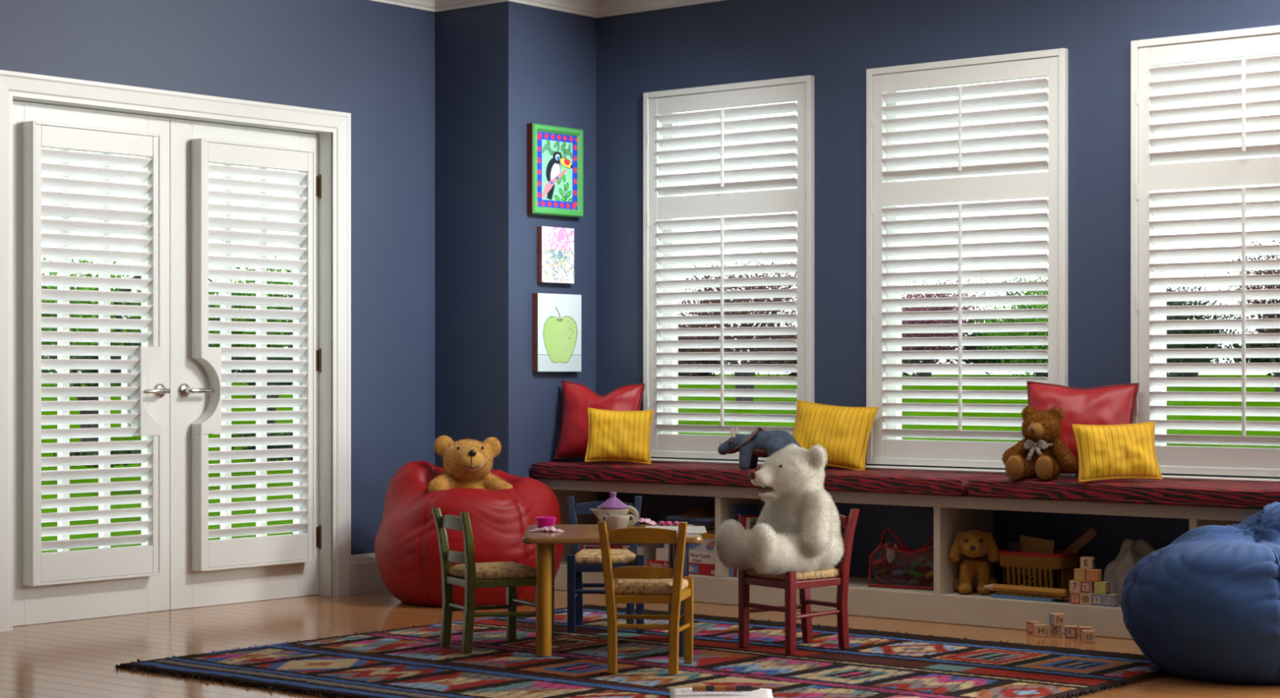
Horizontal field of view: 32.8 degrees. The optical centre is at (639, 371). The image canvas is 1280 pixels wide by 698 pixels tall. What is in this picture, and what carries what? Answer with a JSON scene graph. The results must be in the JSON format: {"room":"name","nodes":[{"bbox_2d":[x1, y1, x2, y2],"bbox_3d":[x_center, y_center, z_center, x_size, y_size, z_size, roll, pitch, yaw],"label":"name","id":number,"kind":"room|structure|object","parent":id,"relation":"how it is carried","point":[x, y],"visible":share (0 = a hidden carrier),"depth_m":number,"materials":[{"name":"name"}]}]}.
{"room":"children's playroom","nodes":[
{"label":"children's playroom","id":0,"kind":"room"},
{"bbox_2d":[0,0,435,555],"bbox_3d":[-4.174,-0.389,6.263,0.160,2.745,9.920,0,0,40],"label":"wall","id":1,"kind":"structure","parent":0,"point":[373,62],"depth_m":9.66,"materials":[{"name":"blue paint"}]},
{"bbox_2d":[13,100,170,626],"bbox_3d":[-2.191,-0.032,8.638,0.108,2.030,0.814,0,0,40],"label":"door","id":2,"kind":"structure","parent":1,"relation":"in","point":[32,605],"depth_m":8.66,"materials":[{"name":"white paint"}]},
{"bbox_2d":[22,120,161,586],"bbox_3d":[-2.170,-0.071,8.628,0.068,1.796,0.615,0,0,40],"label":"shutter","id":3,"kind":"object","parent":2,"relation":"attached to","point":[39,568],"visible":1,"depth_m":8.59,"materials":[{"name":"white paint"}]},
{"bbox_2d":[0,70,351,631],"bbox_3d":[-1.921,-0.080,8.946,0.166,2.127,1.819,0,0,40],"label":"trim","id":4,"kind":"structure","parent":1,"relation":"attached to","point":[333,128],"depth_m":9.44,"materials":[{"name":"white paint"}]},
{"bbox_2d":[169,118,321,609],"bbox_3d":[-1.666,-0.032,9.272,0.108,2.030,0.826,0,0,40],"label":"door","id":5,"kind":"structure","parent":1,"relation":"in","point":[189,384],"depth_m":9.05,"materials":[{"name":"white paint"}]},
{"bbox_2d":[191,137,315,571],"bbox_3d":[-1.643,-0.071,9.263,0.068,1.796,0.631,0,0,40],"label":"shutter","id":6,"kind":"object","parent":5,"relation":"attached to","point":[258,551],"visible":1,"depth_m":9.24,"materials":[{"name":"white paint"}]},
{"bbox_2d":[351,552,387,594],"bbox_3d":[-0.898,0.898,9.851,0.865,0.172,0.373,0,0,-9],"label":"baseboard","id":7,"kind":"structure","parent":1,"relation":"attached to","point":[366,577],"depth_m":9.68,"materials":[{"name":"white paint"}]},
{"bbox_2d":[435,1,595,479],"bbox_3d":[-0.588,-0.389,10.227,0.625,2.745,0.760,0,0,40],"label":"wall","id":8,"kind":"structure","parent":0,"point":[501,68],"depth_m":9.89,"materials":[{"name":"blue paint"}]},
{"bbox_2d":[368,0,725,17],"bbox_3d":[-0.098,-1.711,3.276,9.930,0.100,10.520,0,0,40],"label":"trim","id":9,"kind":"structure","parent":8,"relation":"attached to","point":[589,8],"depth_m":9.96,"materials":[{"name":"white paint"}]},
{"bbox_2d":[526,123,582,217],"bbox_3d":[-0.386,-0.920,9.947,0.042,0.408,0.346,0,0,40],"label":"picture","id":10,"kind":"object","parent":8,"relation":"attached to","point":[554,154],"visible":1,"depth_m":9.93,"materials":[{"name":"multicoloured paper"}]},
{"bbox_2d":[537,131,577,209],"bbox_3d":[-0.379,-0.920,9.942,0.001,0.340,0.276,0,0,40],"label":"painting","id":11,"kind":"object","parent":10,"relation":"attached to","point":[557,153],"depth_m":9.94},
{"bbox_2d":[537,226,573,284],"bbox_3d":[-0.387,-0.535,9.954,0.031,0.254,0.221,0,0,40],"label":"picture","id":12,"kind":"object","parent":8,"relation":"attached to","point":[555,245],"visible":1,"depth_m":9.93,"materials":[{"name":"paper"}]},
{"bbox_2d":[532,293,581,371],"bbox_3d":[-0.381,-0.179,9.959,0.035,0.355,0.299,0,0,40],"label":"picture","id":13,"kind":"object","parent":8,"relation":"attached to","point":[556,317],"visible":1,"depth_m":9.93,"materials":[{"name":"paper"}]},
{"bbox_2d":[0,589,1279,697],"bbox_3d":[-0.098,1.034,3.283,10.240,0.100,10.830,0,0,40],"label":"floor","id":14,"kind":"structure","parent":0,"point":[77,658],"depth_m":8.01,"materials":[{"name":"brown wood"}]},
{"bbox_2d":[374,460,564,607],"bbox_3d":[-0.732,0.684,9.306,0.811,0.599,0.700,0,0,0],"label":"bean bag","id":15,"kind":"object","parent":14,"relation":"on","point":[407,553],"visible":0.76,"depth_m":9.05,"materials":[{"name":"red leather"}]},
{"bbox_2d":[427,435,513,493],"bbox_3d":[-0.719,0.445,9.295,0.382,0.351,0.269,0,0,-4],"label":"bear","id":16,"kind":"object","parent":15,"relation":"in","point":[467,463],"visible":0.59,"depth_m":9.24},
{"bbox_2d":[114,604,1172,697],"bbox_3d":[0.091,0.975,7.265,2.857,0.018,2.499,0,0,40],"label":"rug","id":17,"kind":"object","parent":14,"relation":"on","point":[409,662],"visible":0.83,"depth_m":7.18,"materials":[{"name":"fabric"}]},
{"bbox_2d":[431,507,536,653],"bbox_3d":[-0.531,0.723,7.616,0.318,0.487,0.288,0,0,-27],"label":"chair","id":18,"kind":"object","parent":17,"relation":"on","point":[469,575],"visible":0.97,"depth_m":7.54,"materials":[{"name":"green paint"}]},
{"bbox_2d":[567,496,644,632],"bbox_3d":[-0.132,0.723,8.221,0.288,0.487,0.318,0,0,-2],"label":"chair","id":19,"kind":"object","parent":17,"relation":"on","point":[588,560],"visible":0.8,"depth_m":8.09,"materials":[{"name":"blue wood"}]},
{"bbox_2d":[521,524,702,656],"bbox_3d":[-0.099,0.762,7.647,0.614,0.409,0.614,0,0,-1],"label":"table","id":20,"kind":"object","parent":17,"relation":"on","point":[544,541],"visible":0.71,"depth_m":7.39,"materials":[{"name":"brown wood"}]},
{"bbox_2d":[535,516,555,528],"bbox_3d":[-0.335,0.537,7.726,0.077,0.041,0.077,0,0,40],"label":"cup","id":21,"kind":"object","parent":20,"relation":"on","point":[541,522],"visible":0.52,"depth_m":7.70,"materials":[{"name":"pink plastic"}]},
{"bbox_2d":[527,525,564,532],"bbox_3d":[-0.329,0.547,7.597,0.130,0.020,0.076,0,0,4],"label":"crumpled napkin","id":22,"kind":"object","parent":20,"relation":"on","point":[553,528],"visible":1,"depth_m":7.57,"materials":[{"name":"pink paper"}]},
{"bbox_2d":[589,492,639,529],"bbox_3d":[-0.092,0.493,7.722,0.139,0.130,0.118,0,0,-40],"label":"teapot","id":23,"kind":"object","parent":20,"relation":"on","point":[613,506],"visible":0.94,"depth_m":7.69,"materials":[{"name":"beige plastic"}]},
{"bbox_2d":[597,508,628,529],"bbox_3d":[-0.095,0.522,7.722,0.113,0.072,0.113,0,0,0],"label":"pot","id":24,"kind":"object","parent":23,"relation":"on","point":[613,512],"depth_m":7.68,"materials":[{"name":"beige plastic"}]},
{"bbox_2d":[600,514,635,529],"bbox_3d":[-0.079,0.530,7.663,0.092,0.055,0.090,0,0,44],"label":"cup","id":25,"kind":"object","parent":20,"relation":"on","point":[612,522],"visible":0.75,"depth_m":7.63,"materials":[{"name":"beige plastic"}]},
{"bbox_2d":[645,525,706,533],"bbox_3d":[0.118,0.557,7.665,0.234,0.002,0.346,0,0,-1],"label":"paper","id":26,"kind":"object","parent":20,"relation":"on","point":[689,529],"visible":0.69,"depth_m":7.70,"materials":[{"name":"white paper"}]},
{"bbox_2d":[597,521,693,674],"bbox_3d":[0.021,0.723,7.093,0.288,0.487,0.318,0,0,5],"label":"chair","id":27,"kind":"object","parent":17,"relation":"on","point":[634,584],"visible":1,"depth_m":6.97,"materials":[{"name":"wood"}]},
{"bbox_2d":[669,687,773,697],"bbox_3d":[0.241,0.954,6.398,0.305,0.022,0.201,0,0,0],"label":"pad","id":28,"kind":"object","parent":17,"relation":"on","point":[677,692],"visible":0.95,"depth_m":6.44,"materials":[{"name":"white paper"}]},
{"bbox_2d":[692,685,759,691],"bbox_3d":[0.255,0.937,6.428,0.200,0.018,0.018,0,0,0],"label":"crayon","id":29,"kind":"object","parent":28,"relation":"on","point":[695,688],"visible":1,"depth_m":6.42,"materials":[{"name":"brown wax"}]},
{"bbox_2d":[737,508,859,655],"bbox_3d":[0.556,0.723,7.613,0.318,0.487,0.288,0,0,-36],"label":"chair","id":30,"kind":"object","parent":17,"relation":"on","point":[839,576],"visible":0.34,"depth_m":7.58,"materials":[{"name":"red wood"}]},
{"bbox_2d":[715,442,845,575],"bbox_3d":[0.511,0.481,7.572,0.437,0.474,0.428,0,0,-29],"label":"bear","id":31,"kind":"object","parent":30,"relation":"on","point":[798,528],"visible":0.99,"depth_m":7.50},
{"bbox_2d":[536,478,1262,639],"bbox_3d":[1.815,0.734,8.248,5.599,0.499,0.419,0,0,40],"label":"storage bench","id":32,"kind":"object","parent":14,"relation":"on","point":[915,519],"visible":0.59,"depth_m":8.65,"materials":[{"name":"beige paint"}]},
{"bbox_2d":[579,543,640,550],"bbox_3d":[-0.129,0.824,9.852,0.270,0.094,0.192,0,0,40],"label":"box","id":33,"kind":"object","parent":32,"relation":"on","point":[584,546],"visible":0.13,"depth_m":9.78,"materials":[{"name":"red"}]},
{"bbox_2d":[622,543,664,565],"bbox_3d":[0.021,0.824,9.719,0.120,0.095,0.166,0,0,40],"label":"toy box","id":34,"kind":"object","parent":32,"relation":"on","point":[648,550],"visible":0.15,"depth_m":9.66,"materials":[{"name":"beige cardboard"}]},
{"bbox_2d":[647,559,715,575],"bbox_3d":[0.266,0.848,9.483,0.400,0.047,0.256,0,0,40],"label":"box","id":35,"kind":"object","parent":32,"relation":"on","point":[694,568],"visible":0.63,"depth_m":9.34,"materials":[{"name":"red cardboard"}]},
{"bbox_2d":[656,547,715,564],"bbox_3d":[0.275,0.797,9.466,0.345,0.053,0.231,0,0,40],"label":"box","id":36,"kind":"object","parent":35,"relation":"on","point":[662,553],"visible":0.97,"depth_m":9.35,"materials":[{"name":"beige"}]},
{"bbox_2d":[664,538,715,551],"bbox_3d":[0.291,0.743,9.447,0.303,0.053,0.220,0,0,40],"label":"box","id":37,"kind":"object","parent":36,"relation":"on","point":[708,544],"visible":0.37,"depth_m":9.32,"materials":[{"name":"grey cardboard"}]},
{"bbox_2d":[699,533,715,538],"bbox_3d":[0.325,0.704,9.416,0.205,0.023,0.205,0,0,40],"label":"box","id":38,"kind":"object","parent":37,"relation":"on","point":[705,535],"visible":0.11,"depth_m":9.31,"materials":[{"name":"orange"}]},
{"bbox_2d":[706,528,715,533],"bbox_3d":[0.311,0.684,9.431,0.245,0.014,0.200,0,0,40],"label":"book","id":39,"kind":"object","parent":38,"relation":"on","point":[708,531],"visible":0.12,"depth_m":9.31,"materials":[{"name":"brown paper"}]},
{"bbox_2d":[671,522,715,528],"bbox_3d":[0.246,0.667,9.497,0.260,0.019,0.200,0,0,40],"label":"book","id":40,"kind":"object","parent":39,"relation":"on","point":[707,526],"visible":0.29,"depth_m":9.37,"materials":[{"name":"grey paper"}]},
{"bbox_2d":[662,519,715,524],"bbox_3d":[0.260,0.650,9.479,0.255,0.013,0.190,0,0,40],"label":"book","id":41,"kind":"object","parent":40,"relation":"on","point":[664,520],"visible":0.41,"depth_m":9.38,"materials":[{"name":"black paper"}]},
{"bbox_2d":[666,515,715,521],"bbox_3d":[0.272,0.635,9.462,0.255,0.014,0.180,0,0,40],"label":"book","id":42,"kind":"object","parent":41,"relation":"on","point":[673,517],"visible":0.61,"depth_m":9.39,"materials":[{"name":"blue paper"}]},
{"bbox_2d":[676,506,715,517],"bbox_3d":[0.277,0.607,9.472,0.230,0.042,0.230,0,0,40],"label":"straw hat","id":43,"kind":"object","parent":42,"relation":"on","point":[699,511],"visible":0.87,"depth_m":9.42,"materials":[{"name":"brown"}]},
{"bbox_2d":[729,504,758,577],"bbox_3d":[0.447,0.721,9.304,0.016,0.300,0.181,0,0,40],"label":"book","id":44,"kind":"object","parent":32,"relation":"on","point":[736,509],"visible":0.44,"depth_m":9.27,"materials":[{"name":"blue paper"}]},
{"bbox_2d":[529,460,1008,496],"bbox_3d":[0.512,0.445,9.275,2.277,0.078,0.437,0,0,40],"label":"seat pad","id":45,"kind":"object","parent":32,"relation":"on","point":[837,479],"visible":0.8,"depth_m":9.13,"materials":[{"name":"fabric"}]},
{"bbox_2d":[554,380,644,458],"bbox_3d":[-0.184,0.225,9.888,0.398,0.373,0.176,0,0,21],"label":"throw pillow","id":46,"kind":"object","parent":45,"relation":"on","point":[576,397],"visible":0.57,"depth_m":9.85,"materials":[{"name":"red fabric"}]},
{"bbox_2d":[584,407,653,464],"bbox_3d":[-0.092,0.285,9.635,0.303,0.250,0.121,0,0,5],"label":"throw pillow","id":47,"kind":"object","parent":45,"relation":"on","point":[624,436],"visible":1,"depth_m":9.60,"materials":[{"name":"yellow fabric"}]},
{"bbox_2d":[717,426,800,469],"bbox_3d":[0.518,0.323,9.169,0.399,0.184,0.173,0,0,25],"label":"dinosaur","id":48,"kind":"object","parent":45,"relation":"on","point":[760,442],"visible":0.77,"depth_m":9.13,"materials":[{"name":"blue fabric"}]},
{"bbox_2d":[792,400,878,470],"bbox_3d":[0.803,0.268,9.150,0.386,0.298,0.163,0,0,23],"label":"throw pillow","id":49,"kind":"object","parent":45,"relation":"on","point":[844,432],"visible":0.83,"depth_m":9.10,"materials":[{"name":"yellow fabric"}]},
{"bbox_2d":[867,528,933,590],"bbox_3d":[1.091,0.753,8.771,0.326,0.236,0.112,0,0,32],"label":"bag","id":50,"kind":"object","parent":32,"relation":"on","point":[905,554],"visible":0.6,"depth_m":8.80,"materials":[{"name":"red plastic"}]},
{"bbox_2d":[885,542,897,563],"bbox_3d":[1.018,0.735,8.812,0.037,0.080,0.048,0,0,-14],"label":"animal","id":51,"kind":"object","parent":50,"relation":"in","point":[891,554],"visible":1,"depth_m":8.80},
{"bbox_2d":[947,528,999,595],"bbox_3d":[1.319,0.746,8.567,0.224,0.262,0.220,0,0,-30],"label":"puppy","id":52,"kind":"object","parent":32,"relation":"on","point":[975,548],"visible":0.95,"depth_m":8.50},
{"bbox_2d":[991,594,1064,601],"bbox_3d":[1.489,0.866,8.344,0.265,0.011,0.100,0,0,42],"label":"tin","id":53,"kind":"object","parent":32,"relation":"on","point":[1020,597],"visible":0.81,"depth_m":8.29,"materials":[{"name":"blue"}]},
{"bbox_2d":[995,591,1070,599],"bbox_3d":[1.514,0.855,8.336,0.285,0.009,0.101,0,0,41],"label":"tin","id":54,"kind":"object","parent":53,"relation":"on","point":[996,593],"visible":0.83,"depth_m":8.29,"materials":[{"name":"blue metal"}]},
{"bbox_2d":[981,583,1068,596],"bbox_3d":[1.468,0.834,8.319,0.385,0.030,0.031,0,0,42],"label":"pencil","id":55,"kind":"object","parent":54,"relation":"on","point":[994,587],"visible":1,"depth_m":8.29,"materials":[{"name":"orange"}]},
{"bbox_2d":[997,548,1080,594],"bbox_3d":[1.559,0.785,8.488,0.285,0.172,0.190,0,0,36],"label":"basket","id":56,"kind":"object","parent":32,"relation":"on","point":[1056,560],"visible":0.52,"depth_m":8.42,"materials":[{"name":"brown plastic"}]},
{"bbox_2d":[1015,534,1054,578],"bbox_3d":[1.541,0.722,8.470,0.165,0.165,0.014,0,0,40],"label":"sheet","id":57,"kind":"object","parent":56,"relation":"in","point":[1029,544],"visible":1,"depth_m":8.47,"materials":[{"name":"brown"}]},
{"bbox_2d":[1052,527,1097,571],"bbox_3d":[1.673,0.691,8.418,0.226,0.188,0.008,0,0,40],"label":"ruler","id":58,"kind":"object","parent":56,"relation":"in","point":[1091,534],"visible":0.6,"depth_m":8.39,"materials":[{"name":"brown wood"}]},
{"bbox_2d":[1070,591,1080,604],"bbox_3d":[1.646,0.849,8.161,0.045,0.044,0.045,0,0,39],"label":"block","id":59,"kind":"object","parent":32,"relation":"on","point":[1075,597],"visible":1,"depth_m":8.14,"materials":[{"name":"brown wood"}]},
{"bbox_2d":[1069,579,1081,592],"bbox_3d":[1.644,0.805,8.162,0.044,0.044,0.045,0,0,38],"label":"block","id":60,"kind":"object","parent":59,"relation":"on","point":[1074,585],"visible":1,"depth_m":8.14,"materials":[{"name":"brown wood"}]},
{"bbox_2d":[1074,568,1086,581],"bbox_3d":[1.659,0.760,8.149,0.044,0.044,0.045,0,0,38],"label":"block","id":61,"kind":"object","parent":60,"relation":"on","point":[1079,574],"visible":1,"depth_m":8.13,"materials":[{"name":"brown wood"}]},
{"bbox_2d":[1080,556,1094,569],"bbox_3d":[1.678,0.716,8.134,0.046,0.044,0.045,0,0,26],"label":"block","id":62,"kind":"object","parent":61,"relation":"on","point":[1086,562],"visible":1,"depth_m":8.12,"materials":[{"name":"brown wood"}]},
{"bbox_2d":[1080,592,1094,605],"bbox_3d":[1.680,0.849,8.131,0.045,0.044,0.046,0,0,41],"label":"block","id":63,"kind":"object","parent":32,"relation":"on","point":[1086,598],"visible":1,"depth_m":8.12,"materials":[{"name":"brown wood"}]},
{"bbox_2d":[1080,581,1094,593],"bbox_3d":[1.680,0.805,8.133,0.044,0.044,0.045,0,0,41],"label":"block","id":64,"kind":"object","parent":63,"relation":"on","point":[1088,587],"visible":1,"depth_m":8.11,"materials":[{"name":"brown wood"}]},
{"bbox_2d":[1085,568,1102,582],"bbox_3d":[1.697,0.760,8.118,0.045,0.044,0.046,0,0,35],"label":"block","id":65,"kind":"object","parent":64,"relation":"on","point":[1093,575],"visible":1,"depth_m":8.10,"materials":[{"name":"brown wood"}]},
{"bbox_2d":[1091,593,1102,606],"bbox_3d":[1.716,0.849,8.103,0.044,0.044,0.045,0,0,39],"label":"block","id":66,"kind":"object","parent":32,"relation":"on","point":[1096,599],"visible":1,"depth_m":8.09,"materials":[{"name":"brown wood"}]},
{"bbox_2d":[1094,581,1110,594],"bbox_3d":[1.724,0.805,8.096,0.045,0.044,0.045,0,0,34],"label":"block","id":67,"kind":"object","parent":66,"relation":"on","point":[1100,587],"visible":1,"depth_m":8.08,"materials":[{"name":"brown wood"}]},
{"bbox_2d":[1102,593,1119,607],"bbox_3d":[1.751,0.849,8.073,0.045,0.044,0.045,0,0,40],"label":"block","id":68,"kind":"object","parent":32,"relation":"on","point":[1112,600],"visible":1,"depth_m":8.06,"materials":[{"name":"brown wood"}]},
{"bbox_2d":[965,475,1279,509],"bbox_3d":[2.463,0.445,7.659,2.780,0.078,0.437,0,0,40],"label":"seat pad","id":69,"kind":"object","parent":32,"relation":"on","point":[1243,495],"visible":0.93,"depth_m":7.97,"materials":[{"name":"fabric"}]},
{"bbox_2d":[1000,405,1078,481],"bbox_3d":[1.511,0.273,8.271,0.246,0.292,0.263,0,0,-28],"label":"bear","id":70,"kind":"object","parent":69,"relation":"on","point":[1045,453],"visible":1,"depth_m":8.24},
{"bbox_2d":[1025,380,1139,473],"bbox_3d":[1.699,0.222,8.392,0.437,0.374,0.181,0,0,21],"label":"throw pillow","id":71,"kind":"object","parent":69,"relation":"on","point":[1115,404],"visible":0.35,"depth_m":8.35,"materials":[{"name":"red fabric"}]},
{"bbox_2d":[1071,421,1162,482],"bbox_3d":[1.776,0.298,8.087,0.317,0.225,0.129,0,0,-4],"label":"throw pillow","id":72,"kind":"object","parent":69,"relation":"on","point":[1115,451],"visible":1,"depth_m":8.05,"materials":[{"name":"yellow fabric"}]},
{"bbox_2d":[1102,537,1155,604],"bbox_3d":[1.872,0.751,8.214,0.289,0.238,0.201,0,0,40],"label":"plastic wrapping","id":73,"kind":"object","parent":32,"relation":"on","point":[1131,552],"visible":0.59,"depth_m":8.19,"materials":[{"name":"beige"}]},
{"bbox_2d":[1026,620,1043,634],"bbox_3d":[1.487,0.962,8.178,0.045,0.044,0.045,0,0,-22],"label":"block","id":74,"kind":"object","parent":14,"relation":"on","point":[1030,624],"visible":0.59,"depth_m":8.16,"materials":[{"name":"brown wood"}]},
{"bbox_2d":[1034,623,1047,636],"bbox_3d":[1.492,0.962,8.082,0.044,0.044,0.045,0,0,6],"label":"block","id":75,"kind":"object","parent":14,"relation":"on","point":[1040,629],"visible":1,"depth_m":8.06,"materials":[{"name":"brown wood"}]},
{"bbox_2d":[1048,624,1061,637],"bbox_3d":[1.540,0.962,8.061,0.045,0.044,0.046,0,0,14],"label":"block","id":76,"kind":"object","parent":14,"relation":"on","point":[1053,631],"visible":1,"depth_m":8.04,"materials":[{"name":"brown wood"}]},
{"bbox_2d":[1048,613,1065,626],"bbox_3d":[1.546,0.917,8.049,0.045,0.044,0.046,0,0,-12],"label":"block","id":77,"kind":"object","parent":76,"relation":"on","point":[1055,619],"visible":1,"depth_m":8.03,"materials":[{"name":"brown wood"}]},
{"bbox_2d":[1064,625,1077,638],"bbox_3d":[1.596,0.962,8.034,0.045,0.044,0.045,0,0,16],"label":"block","id":78,"kind":"object","parent":14,"relation":"on","point":[1070,631],"visible":1,"depth_m":8.02,"materials":[{"name":"brown wood"}]},
{"bbox_2d":[1081,629,1095,643],"bbox_3d":[1.630,0.962,7.895,0.044,0.044,0.045,0,0,4],"label":"block","id":79,"kind":"object","parent":14,"relation":"on","point":[1088,636],"visible":1,"depth_m":7.87,"materials":[{"name":"brown wood"}]},
{"bbox_2d":[1120,502,1279,684],"bbox_3d":[2.018,0.703,7.080,0.887,0.560,0.763,0,0,0],"label":"bean bag","id":80,"kind":"object","parent":14,"relation":"on","point":[1204,605],"visible":1,"depth_m":6.82,"materials":[{"name":"blue fabric"}]},
{"bbox_2d":[595,0,1279,577],"bbox_3d":[3.546,-0.389,7.191,9.615,2.745,0.160,0,0,40],"label":"wall","id":81,"kind":"structure","parent":0,"point":[835,42],"depth_m":9.26,"materials":[{"name":"blue paint"}]},
{"bbox_2d":[650,112,763,465],"bbox_3d":[0.422,-0.410,9.735,1.000,1.732,0.224,0,0,40],"label":"window","id":82,"kind":"structure","parent":81,"relation":"in","point":[671,266],"depth_m":10.05,"materials":[{"name":"white paint"}]},
{"bbox_2d":[643,75,814,460],"bbox_3d":[0.385,-0.447,9.690,0.940,1.672,0.071,0,0,40],"label":"window shutter","id":83,"kind":"object","parent":82,"relation":"attached to","point":[800,89],"visible":0.85,"depth_m":9.68,"materials":[{"name":"white paint"}]},
{"bbox_2d":[865,90,1075,475],"bbox_3d":[1.367,-0.410,8.953,1.000,1.732,0.224,0,0,40],"label":"window","id":84,"kind":"structure","parent":81,"relation":"in","point":[899,231],"depth_m":9.27,"materials":[{"name":"white paint"}]},
{"bbox_2d":[866,48,1067,468],"bbox_3d":[1.329,-0.447,8.907,0.940,1.672,0.071,0,0,40],"label":"window shutter","id":85,"kind":"object","parent":84,"relation":"attached to","point":[1052,64],"visible":0.92,"depth_m":8.90,"materials":[{"name":"white paint"}]},
{"bbox_2d":[1152,65,1279,483],"bbox_3d":[2.310,-0.410,8.172,1.000,1.732,0.224,0,0,40],"label":"window","id":86,"kind":"structure","parent":81,"relation":"in","point":[1157,431],"depth_m":8.48,"materials":[{"name":"white paint"}]},
{"bbox_2d":[1130,25,1279,476],"bbox_3d":[2.272,-0.447,8.126,0.940,1.672,0.071,0,0,40],"label":"window shutter","id":87,"kind":"object","parent":86,"relation":"attached to","point":[1146,177],"visible":0.85,"depth_m":8.23,"materials":[{"name":"white paint"}]},
{"label":"outside","id":88,"kind":"structure","parent":0,"visible":0},
{"bbox_2d":[41,373,1279,552],"bbox_3d":[-11.980,0.643,70.963,111.000,1.023,110.000,0,0,40],"label":"lawn","id":89,"kind":"structure","parent":88,"point":[1207,403],"depth_m":33.98,"materials":[{"name":"green plant"}]},
{"bbox_2d":[41,257,141,441],"bbox_3d":[-6.709,-0.203,26.099,2.456,2.524,2.525,0,0,-6],"label":"leafy tree","id":90,"kind":"object","parent":89,"relation":"on","point":[44,343],"visible":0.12,"depth_m":25.88,"materials":[{"name":"green plant"}]},
{"bbox_2d":[53,439,141,467],"bbox_3d":[-4.565,0.725,19.020,1.227,0.261,1.246,0,0,-15],"label":"shrub","id":91,"kind":"object","parent":89,"relation":"on","point":[126,451],"visible":0.2,"depth_m":18.73,"materials":[{"name":"green plant"}]},
{"bbox_2d":[70,342,141,373],"bbox_3d":[-4.777,-0.116,20.038,1.214,0.498,0.978,0,0,40],"label":"shrub","id":92,"kind":"object","parent":89,"relation":"on","point":[115,344],"visible":0.07,"depth_m":19.86,"materials":[{"name":"green plant"}]},
{"bbox_2d":[208,256,293,435],"bbox_3d":[-4.982,-0.281,29.031,2.684,2.657,2.225,0,0,-25],"label":"leafy tree","id":93,"kind":"object","parent":89,"relation":"on","point":[237,268],"visible":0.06,"depth_m":28.46,"materials":[{"name":"green plant"}]},
{"bbox_2d":[231,356,293,385],"bbox_3d":[-3.783,-0.016,21.957,1.313,0.408,1.080,0,0,19],"label":"shrub","id":94,"kind":"object","parent":89,"relation":"on","point":[232,357],"visible":0.17,"depth_m":21.81,"materials":[{"name":"green plant"}]},
{"bbox_2d":[231,431,293,462],"bbox_3d":[-3.544,0.713,20.994,0.863,0.376,1.012,0,0,40],"label":"shrub","id":95,"kind":"object","parent":89,"relation":"on","point":[287,433],"visible":0.19,"depth_m":20.85,"materials":[{"name":"green plant"}]},
{"bbox_2d":[677,324,741,376],"bbox_3d":[2.008,-0.788,77.838,3.607,2.349,4.121,0,0,-12],"label":"hedge","id":96,"kind":"object","parent":89,"relation":"on","point":[679,362],"visible":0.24,"depth_m":77.03,"materials":[{"name":"plant"}]},
{"bbox_2d":[677,250,796,401],"bbox_3d":[1.952,-0.877,45.063,3.712,3.418,3.912,0,0,28],"label":"ornamental tree","id":97,"kind":"object","parent":89,"relation":"on","point":[759,287],"visible":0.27,"depth_m":44.77,"materials":[{"name":"green plant"}]},
{"bbox_2d":[747,322,796,377],"bbox_3d":[5.299,-0.682,72.098,4.217,2.027,3.496,0,0,-27],"label":"hedge","id":98,"kind":"object","parent":89,"relation":"on","point":[789,349],"visible":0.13,"depth_m":71.03,"materials":[{"name":"plant"}]},
{"bbox_2d":[902,319,964,377],"bbox_3d":[8.986,-0.999,76.289,4.287,2.618,4.650,0,0,-31],"label":"hedge","id":99,"kind":"object","parent":89,"relation":"on","point":[905,361],"visible":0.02,"depth_m":75.77,"materials":[{"name":"green plant"}]},
{"bbox_2d":[902,279,986,377],"bbox_3d":[8.517,-1.221,65.913,4.226,3.444,3.293,0,0,-38],"label":"blossom tree","id":100,"kind":"object","parent":89,"relation":"on","point":[910,295],"visible":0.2,"depth_m":65.69,"materials":[{"name":"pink plant"}]},
{"bbox_2d":[902,257,1042,333],"bbox_3d":[13.734,-2.951,92.246,10.881,3.690,10.736,0,0,40],"label":"blossom tree","id":101,"kind":"object","parent":89,"relation":"on","point":[980,280],"visible":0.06,"depth_m":91.70,"materials":[{"name":"plant"}]},
{"bbox_2d":[949,309,1048,375],"bbox_3d":[14.262,-1.111,81.952,6.284,2.631,5.580,0,0,40],"label":"hedge","id":102,"kind":"object","parent":89,"relation":"on","point":[966,348],"visible":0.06,"depth_m":81.24,"materials":[{"name":"green plant"}]},
{"bbox_2d":[968,276,1048,377],"bbox_3d":[9.972,-0.946,53.846,2.771,3.161,3.498,0,0,-33],"label":"leafy tree","id":103,"kind":"object","parent":89,"relation":"on","point":[1034,292],"visible":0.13,"depth_m":53.76,"materials":[{"name":"green plant"}]},
{"bbox_2d":[1166,328,1219,377],"bbox_3d":[17.997,-0.743,73.669,3.664,2.047,3.558,0,0,-5],"label":"hedge","id":104,"kind":"object","parent":89,"relation":"on","point":[1175,374],"visible":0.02,"depth_m":72.77,"materials":[{"name":"green plant"}]},
{"bbox_2d":[1166,271,1255,377],"bbox_3d":[14.690,-1.087,58.092,3.676,3.242,3.031,0,0,5],"label":"leafy tree","id":105,"kind":"object","parent":89,"relation":"on","point":[1169,289],"visible":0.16,"depth_m":57.69,"materials":[{"name":"green plant"}]},
{"bbox_2d":[1226,240,1279,391],"bbox_3d":[13.373,-1.095,45.102,2.551,3.608,2.310,0,0,5],"label":"ornamental tree","id":106,"kind":"object","parent":89,"relation":"on","point":[1264,272],"visible":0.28,"depth_m":45.00,"materials":[{"name":"green plant"}]},
{"bbox_2d":[1232,328,1279,375],"bbox_3d":[23.781,-0.873,79.701,3.865,2.242,3.297,0,0,40],"label":"hedge","id":107,"kind":"object","parent":89,"relation":"on","point":[1251,359],"visible":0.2,"depth_m":79.51,"materials":[{"name":"green plant"}]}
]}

